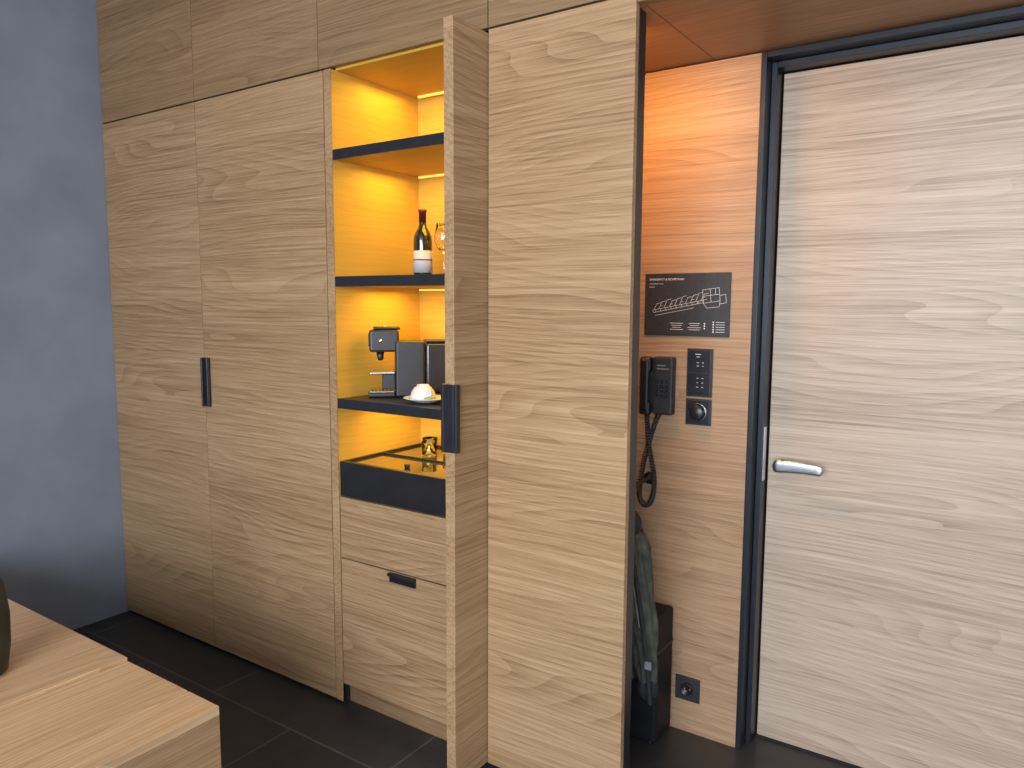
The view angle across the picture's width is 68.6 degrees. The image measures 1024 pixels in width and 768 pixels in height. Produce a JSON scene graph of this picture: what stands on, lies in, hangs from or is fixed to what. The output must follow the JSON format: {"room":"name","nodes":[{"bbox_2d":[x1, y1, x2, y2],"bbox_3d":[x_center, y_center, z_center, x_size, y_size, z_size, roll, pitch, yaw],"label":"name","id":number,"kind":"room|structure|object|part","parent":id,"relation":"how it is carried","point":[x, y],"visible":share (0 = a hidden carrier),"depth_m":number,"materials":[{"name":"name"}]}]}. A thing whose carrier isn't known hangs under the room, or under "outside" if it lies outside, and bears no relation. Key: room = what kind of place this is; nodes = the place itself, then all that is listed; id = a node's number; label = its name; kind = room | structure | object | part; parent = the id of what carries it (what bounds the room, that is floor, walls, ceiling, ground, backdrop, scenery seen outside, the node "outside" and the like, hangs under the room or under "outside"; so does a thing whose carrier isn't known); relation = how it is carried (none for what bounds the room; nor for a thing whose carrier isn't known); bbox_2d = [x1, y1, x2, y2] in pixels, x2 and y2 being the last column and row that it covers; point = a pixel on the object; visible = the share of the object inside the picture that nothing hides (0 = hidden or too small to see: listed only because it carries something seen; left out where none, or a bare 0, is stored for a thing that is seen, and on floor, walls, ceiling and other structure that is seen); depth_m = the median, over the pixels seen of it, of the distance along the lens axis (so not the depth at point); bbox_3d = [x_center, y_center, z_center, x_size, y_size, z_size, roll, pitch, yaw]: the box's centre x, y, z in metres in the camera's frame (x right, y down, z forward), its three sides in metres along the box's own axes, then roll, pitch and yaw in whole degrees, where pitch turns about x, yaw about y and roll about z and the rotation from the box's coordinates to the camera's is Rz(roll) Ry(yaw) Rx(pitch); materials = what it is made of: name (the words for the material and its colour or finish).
{"room":"hotel room","nodes":[
{"label":"hotel room","id":0,"kind":"room"},
{"bbox_2d":[0,0,129,629],"bbox_3d":[-2.941,-0.219,2.011,0.100,2.980,5.450,4,7,34],"label":"wall","id":1,"kind":"structure","parent":0,"point":[62,554],"depth_m":3.30,"materials":[{"name":"paint"}]},
{"bbox_2d":[96,0,196,123],"bbox_3d":[-1.563,-1.497,3.185,0.701,0.671,0.022,4,7,34],"label":"panel","id":2,"kind":"object","parent":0,"point":[145,46],"depth_m":3.18,"materials":[{"name":"beige wood"}]},
{"bbox_2d":[102,102,215,645],"bbox_3d":[-1.571,-0.020,3.344,0.703,2.288,0.022,4,7,34],"label":"door","id":3,"kind":"structure","parent":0,"point":[150,159],"depth_m":3.31,"materials":[{"name":"beige wood"}]},
{"bbox_2d":[190,0,321,100],"bbox_3d":[-0.969,-1.451,2.785,0.726,0.671,0.022,4,7,34],"label":"panel","id":4,"kind":"object","parent":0,"point":[238,45],"depth_m":2.80,"materials":[{"name":"beige wood"}]},
{"bbox_2d":[194,71,336,697],"bbox_3d":[-0.967,0.027,2.937,0.749,2.288,0.022,4,7,34],"label":"door","id":5,"kind":"structure","parent":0,"point":[261,176],"depth_m":2.90,"materials":[{"name":"brown wood"}]},
{"bbox_2d":[317,0,490,70],"bbox_3d":[-0.365,-1.405,2.379,0.725,0.671,0.022,4,7,34],"label":"panel","id":6,"kind":"object","parent":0,"point":[349,31],"depth_m":2.43,"materials":[{"name":"beige wood"}]},
{"bbox_2d":[73,610,862,767],"bbox_3d":[-0.498,1.500,0.526,6.020,0.100,5.450,4,7,34],"label":"floor","id":7,"kind":"structure","parent":0,"point":[268,718],"depth_m":2.66,"materials":[{"name":"tile"}]},
{"bbox_2d":[0,599,220,767],"bbox_3d":[-1.808,1.028,2.013,1.920,0.510,1.011,4,7,34],"label":"sideboard","id":8,"kind":"object","parent":7,"relation":"on","point":[68,699],"visible":0.96,"depth_m":1.85,"materials":[{"name":"brown wood"}]},
{"bbox_2d":[0,576,10,674],"bbox_3d":[-1.405,0.604,1.974,0.140,0.345,0.140,4,7,34],"label":"vase","id":9,"kind":"object","parent":8,"relation":"on","point":[5,624],"visible":1,"depth_m":1.98,"materials":[{"name":"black ceramic"}]},
{"bbox_3d":[-1.022,1.106,1.486,0.022,0.474,1.010,4,7,34],"label":"panel","id":10,"kind":"part","parent":8,"relation":"part of","materials":[{"name":"brown wood"}]},
{"bbox_2d":[323,42,446,740],"bbox_3d":[-0.257,0.051,2.717,0.662,2.318,0.488,4,7,34],"label":"tall cabinet","id":11,"kind":"object","parent":7,"relation":"on","point":[384,115],"visible":0.6,"depth_m":2.70,"materials":[{"name":"brown wood"}]},
{"bbox_2d":[340,395,440,408],"bbox_3d":[-0.249,0.069,2.717,0.606,0.032,0.445,4,7,34],"label":"shelf","id":12,"kind":"object","parent":11,"relation":"attached to","point":[346,401],"depth_m":2.63,"materials":[{"name":"laminate"}]},
{"bbox_2d":[337,144,443,176],"bbox_3d":[-0.245,-0.797,2.624,0.606,0.032,0.445,4,7,34],"label":"shelf","id":13,"kind":"object","parent":11,"relation":"attached to","point":[390,160],"depth_m":2.61,"materials":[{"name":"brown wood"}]},
{"bbox_2d":[340,443,445,516],"bbox_3d":[-0.252,0.340,2.743,0.600,0.132,0.445,4,7,34],"label":"drawer","id":14,"kind":"object","parent":11,"relation":"on","point":[396,477],"depth_m":2.64,"materials":[{"name":"black paint"}]},
{"bbox_3d":[-0.372,0.542,2.588,0.604,0.226,0.021,4,7,34],"label":"drawer","id":15,"kind":"part","parent":11,"relation":"part of","materials":[{"name":"brown wood"}]},
{"bbox_3d":[-0.373,0.900,2.627,0.604,0.484,0.021,4,7,34],"label":"drawer","id":16,"kind":"part","parent":11,"relation":"part of","materials":[{"name":"brown wood"}]},
{"bbox_2d":[351,285,444,287],"bbox_3d":[-0.247,-0.363,2.671,0.606,0.032,0.445,4,7,34],"label":"shelf","id":17,"kind":"object","parent":11,"relation":"attached to","point":[352,286],"depth_m":2.68,"materials":[{"name":"brown wood"}]},
{"bbox_3d":[-0.378,0.677,2.587,0.120,0.034,0.008,4,7,34],"label":"handle plate","id":18,"kind":"part","parent":11,"relation":"part of","materials":[{"name":"black paint"}]},
{"bbox_2d":[368,326,444,396],"bbox_3d":[-0.380,-0.086,2.778,0.302,0.259,0.104,-1,6,-11],"label":"coffee machine","id":19,"kind":"object","parent":11,"relation":"on","point":[416,361],"visible":0.78,"depth_m":2.73,"materials":[{"name":"black paint"}]},
{"bbox_3d":[-0.484,-0.104,2.756,0.028,0.034,0.028,-1,6,-11],"label":"coffee spout","id":20,"kind":"part","parent":19,"relation":"part of","materials":[{"name":"black plastic"}]},
{"bbox_2d":[368,391,395,396],"bbox_3d":[-0.481,0.036,2.772,0.098,0.016,0.084,-1,6,-11],"label":"drip tray","id":21,"kind":"object","parent":19,"relation":"on","point":[371,393],"depth_m":2.73,"materials":[{"name":"silver metal"}]},
{"bbox_3d":[-0.460,-0.205,2.750,0.098,0.010,0.072,-1,6,-11],"label":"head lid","id":22,"kind":"part","parent":19,"relation":"part of","materials":[{"name":"black plastic"}]},
{"bbox_3d":[-0.456,-0.011,2.771,0.048,0.058,0.040,-1,6,-11],"label":"cup rest post","id":23,"kind":"part","parent":19,"relation":"part of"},
{"bbox_3d":[-0.278,-0.161,2.790,0.096,0.010,0.096,-1,6,-11],"label":"tank lid","id":24,"kind":"part","parent":19,"relation":"part of","materials":[{"name":"black plastic"}]},
{"bbox_3d":[-0.280,-0.063,2.800,0.094,0.186,0.092,-1,6,-11],"label":"water tank","id":25,"kind":"part","parent":19,"relation":"part of","materials":[{"name":"black plastic"}]},
{"bbox_2d":[403,384,440,402],"bbox_3d":[-0.298,0.033,2.593,0.154,0.060,0.154,4,7,34],"label":"cup","id":26,"kind":"object","parent":11,"relation":"on","point":[422,393],"visible":0.99,"depth_m":2.56,"materials":[{"name":"ceramic"}]},
{"bbox_2d":[413,209,431,274],"bbox_3d":[-0.329,-0.517,2.763,0.070,0.248,0.070,4,7,34],"label":"wine bottle","id":27,"kind":"object","parent":11,"relation":"on","point":[422,240],"visible":0.84,"depth_m":2.74,"materials":[{"name":"glass"}]},
{"bbox_3d":[-0.329,-0.516,2.763,0.069,0.248,0.069,4,7,34],"label":"glass","id":28,"kind":"part","parent":27,"relation":"part of","materials":[{"name":"glass"}]},
{"bbox_2d":[421,440,436,456],"bbox_3d":[-0.316,0.246,2.852,0.060,0.055,0.060,4,7,34],"label":"glass","id":29,"kind":"object","parent":11,"relation":"on","point":[428,447],"visible":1,"depth_m":2.83,"materials":[{"name":"clear"}]},
{"bbox_2d":[422,436,437,450],"bbox_3d":[-0.321,0.237,2.933,0.060,0.055,0.060,4,7,34],"label":"glass","id":30,"kind":"object","parent":11,"relation":"on","point":[428,437],"visible":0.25,"depth_m":2.94,"materials":[{"name":"clear"}]},
{"bbox_2d":[435,223,444,273],"bbox_3d":[-0.249,-0.487,2.742,0.068,0.195,0.068,4,7,34],"label":"wine glass","id":31,"kind":"object","parent":11,"relation":"in","point":[439,230],"depth_m":2.71,"materials":[{"name":"clear glass"}]},
{"bbox_2d":[441,15,488,767],"bbox_3d":[-0.033,0.091,2.419,0.059,2.280,0.548,4,7,34],"label":"leaf","id":32,"kind":"object","parent":11,"relation":"attached to","point":[466,46],"depth_m":2.23,"materials":[{"name":"brown wood"}]},
{"bbox_3d":[-0.202,0.100,2.212,0.010,0.202,0.016,4,7,34],"label":"pull lip","id":33,"kind":"part","parent":32,"relation":"part of","materials":[{"name":"black metal"}]},
{"bbox_3d":[-0.185,0.102,2.196,0.038,0.202,0.006,4,7,34],"label":"pull edge","id":34,"kind":"part","parent":32,"relation":"part of","materials":[{"name":"black metal"}]},
{"bbox_3d":[-0.162,0.103,2.188,0.013,0.202,0.020,4,7,34],"label":"pull lip","id":35,"kind":"part","parent":32,"relation":"part of","materials":[{"name":"black metal"}]},
{"bbox_2d":[488,0,639,767],"bbox_3d":[0.127,0.111,2.201,0.472,2.288,0.022,4,7,34],"label":"partition panel","id":36,"kind":"object","parent":7,"relation":"on","point":[563,86],"visible":1,"depth_m":2.17,"materials":[{"name":"brown wood"}]},
{"bbox_2d":[623,8,645,767],"bbox_3d":[0.148,0.122,2.228,0.466,2.260,0.044,4,7,34],"label":"mirror","id":37,"kind":"object","parent":36,"relation":"attached to","point":[642,16],"visible":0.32,"depth_m":2.08,"materials":[{"name":"black paint"}]},
{"bbox_2d":[630,602,673,744],"bbox_3d":[0.367,0.994,2.687,0.384,0.455,0.145,4,7,34],"label":"case","id":38,"kind":"object","parent":7,"relation":"on","point":[648,723],"visible":0.3,"depth_m":2.57,"materials":[{"name":"black paint"}]},
{"bbox_3d":[-1.104,-0.014,3.366,1.454,2.300,0.533,4,7,34],"label":"wardrobe carcass","id":39,"kind":"object","parent":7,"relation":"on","visible":0},
{"bbox_2d":[200,357,211,406],"bbox_3d":[-1.271,-0.007,3.112,0.038,0.204,0.024,4,7,34],"label":"handle","id":40,"kind":"object","parent":39,"relation":"attached to","point":[204,362],"visible":1,"depth_m":3.11,"materials":[{"name":"black paint"}]},
{"bbox_2d":[488,0,606,28],"bbox_3d":[0.133,-1.366,2.043,0.471,0.671,0.022,4,7,34],"label":"panel","id":41,"kind":"object","parent":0,"point":[500,12],"depth_m":2.13,"materials":[{"name":"beige wood"}]},
{"bbox_2d":[637,0,660,4],"bbox_3d":[1.647,-1.237,1.027,3.175,0.703,0.025,4,7,34],"label":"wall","id":42,"kind":"structure","parent":0,"point":[642,2],"depth_m":1.94,"materials":[{"name":"brown wood"}]},
{"bbox_2d":[640,4,715,73],"bbox_3d":[0.362,-1.047,2.385,0.459,0.023,0.727,4,7,34],"label":"ceiling soffit","id":43,"kind":"structure","parent":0,"point":[667,48],"depth_m":2.29,"materials":[{"name":"brown wood"}]},
{"bbox_2d":[635,53,761,747],"bbox_3d":[0.512,0.088,2.620,0.629,2.272,0.030,4,7,34],"label":"wall","id":44,"kind":"structure","parent":0,"point":[700,148],"depth_m":2.51,"materials":[{"name":"brown wood"}]},
{"bbox_2d":[636,472,653,485],"bbox_3d":[0.419,0.341,2.545,0.044,0.044,0.241,4,7,34],"label":"coat hook","id":45,"kind":"object","parent":44,"relation":"attached to","point":[647,478],"visible":0.41,"depth_m":2.63,"materials":[{"name":"black paint"}]},
{"bbox_2d":[631,510,658,704],"bbox_3d":[0.369,0.669,2.441,0.281,0.655,0.141,6,8,43],"label":"jacket","id":46,"kind":"object","parent":45,"relation":"hanging from","point":[645,634],"visible":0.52,"depth_m":2.35,"materials":[{"name":"grey fabric"}]},
{"bbox_2d":[635,510,641,534],"bbox_3d":[0.358,0.466,2.397,0.112,0.177,0.085,2,6,12],"label":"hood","id":47,"kind":"object","parent":46,"relation":"attached to","point":[638,528],"depth_m":2.36,"materials":[{"name":"fabric"}]},
{"bbox_2d":[637,356,675,507],"bbox_3d":[0.491,0.171,2.587,0.124,0.532,0.062,4,7,34],"label":"wall telephone","id":48,"kind":"object","parent":44,"relation":"attached to","point":[657,374],"visible":0.99,"depth_m":2.56,"materials":[{"name":"black paint"}]},
{"bbox_3d":[0.476,0.266,2.615,0.080,0.338,0.029,4,7,34],"label":"coiled cord","id":49,"kind":"part","parent":48,"relation":"part of","materials":[{"name":"black plastic"}]},
{"bbox_2d":[675,673,699,703],"bbox_3d":[0.613,1.069,2.626,0.089,0.087,0.016,4,7,34],"label":"wall socket","id":50,"kind":"object","parent":44,"relation":"attached to","point":[686,688],"visible":1,"depth_m":2.62,"materials":[{"name":"black paint"}]},
{"bbox_2d":[644,272,731,336],"bbox_3d":[0.584,-0.266,2.512,0.298,0.210,0.006,4,7,34],"label":"sign","id":51,"kind":"object","parent":44,"relation":"attached to","point":[676,304],"visible":1,"depth_m":2.50,"materials":[{"name":"black plastic"}]},
{"bbox_2d":[685,398,711,425],"bbox_3d":[0.620,0.095,2.511,0.089,0.089,0.030,4,7,34],"label":"dial","id":52,"kind":"object","parent":44,"relation":"attached to","point":[698,411],"visible":1,"depth_m":2.50,"materials":[{"name":"black paint"}]},
{"bbox_3d":[0.617,0.096,2.507,0.054,0.054,0.022,4,7,34],"label":"dial knob","id":53,"kind":"part","parent":52,"relation":"part of","materials":[{"name":"black paint"}]},
{"bbox_2d":[686,348,712,397],"bbox_3d":[0.626,-0.037,2.506,0.089,0.162,0.009,4,7,34],"label":"switch","id":54,"kind":"object","parent":44,"relation":"attached to","point":[699,361],"visible":1,"depth_m":2.50,"materials":[{"name":"black paint"}]},
{"bbox_2d":[735,52,784,749],"bbox_3d":[0.829,0.103,2.494,0.035,2.272,0.182,4,7,34],"label":"door frame","id":55,"kind":"structure","parent":44,"relation":"attached to","point":[777,83],"depth_m":2.45,"materials":[{"name":"metal"}]},
{"bbox_2d":[757,36,1023,767],"bbox_3d":[1.260,0.150,2.229,0.972,2.222,0.112,4,7,34],"label":"door","id":56,"kind":"structure","parent":44,"relation":"in","point":[892,626],"depth_m":2.28,"materials":[{"name":"brown wood"}]},
{"bbox_3d":[0.932,0.270,2.434,0.160,0.044,0.062,4,7,34],"label":"door lever handle","id":57,"kind":"part","parent":56,"relation":"part of","materials":[{"name":"silver metal"}]},
{"bbox_2d":[762,426,766,480],"bbox_3d":[0.836,0.231,2.485,0.003,0.180,0.025,4,7,34],"label":"strike plate","id":58,"kind":"object","parent":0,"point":[765,428],"visible":1,"depth_m":2.48,"materials":[{"name":"metal"}]},
{"bbox_2d":[647,0,1023,60],"bbox_3d":[1.864,-0.932,1.374,3.163,0.023,0.727,4,7,34],"label":"ceiling soffit","id":59,"kind":"structure","parent":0,"point":[724,29],"depth_m":2.04,"materials":[{"name":"brown wood"}]},
{"bbox_2d":[767,5,1023,62],"bbox_3d":[1.246,-0.986,2.096,0.997,0.018,0.182,4,7,34],"label":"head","id":60,"kind":"object","parent":59,"relation":"attached to","point":[1014,13],"visible":0.49,"depth_m":2.11},
{"bbox_2d":[778,19,1023,73],"bbox_3d":[1.269,-0.969,2.115,0.979,0.020,0.128,4,7,34],"label":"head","id":61,"kind":"object","parent":60,"relation":"attached to","point":[1014,28],"visible":0.75,"depth_m":2.15}
]}

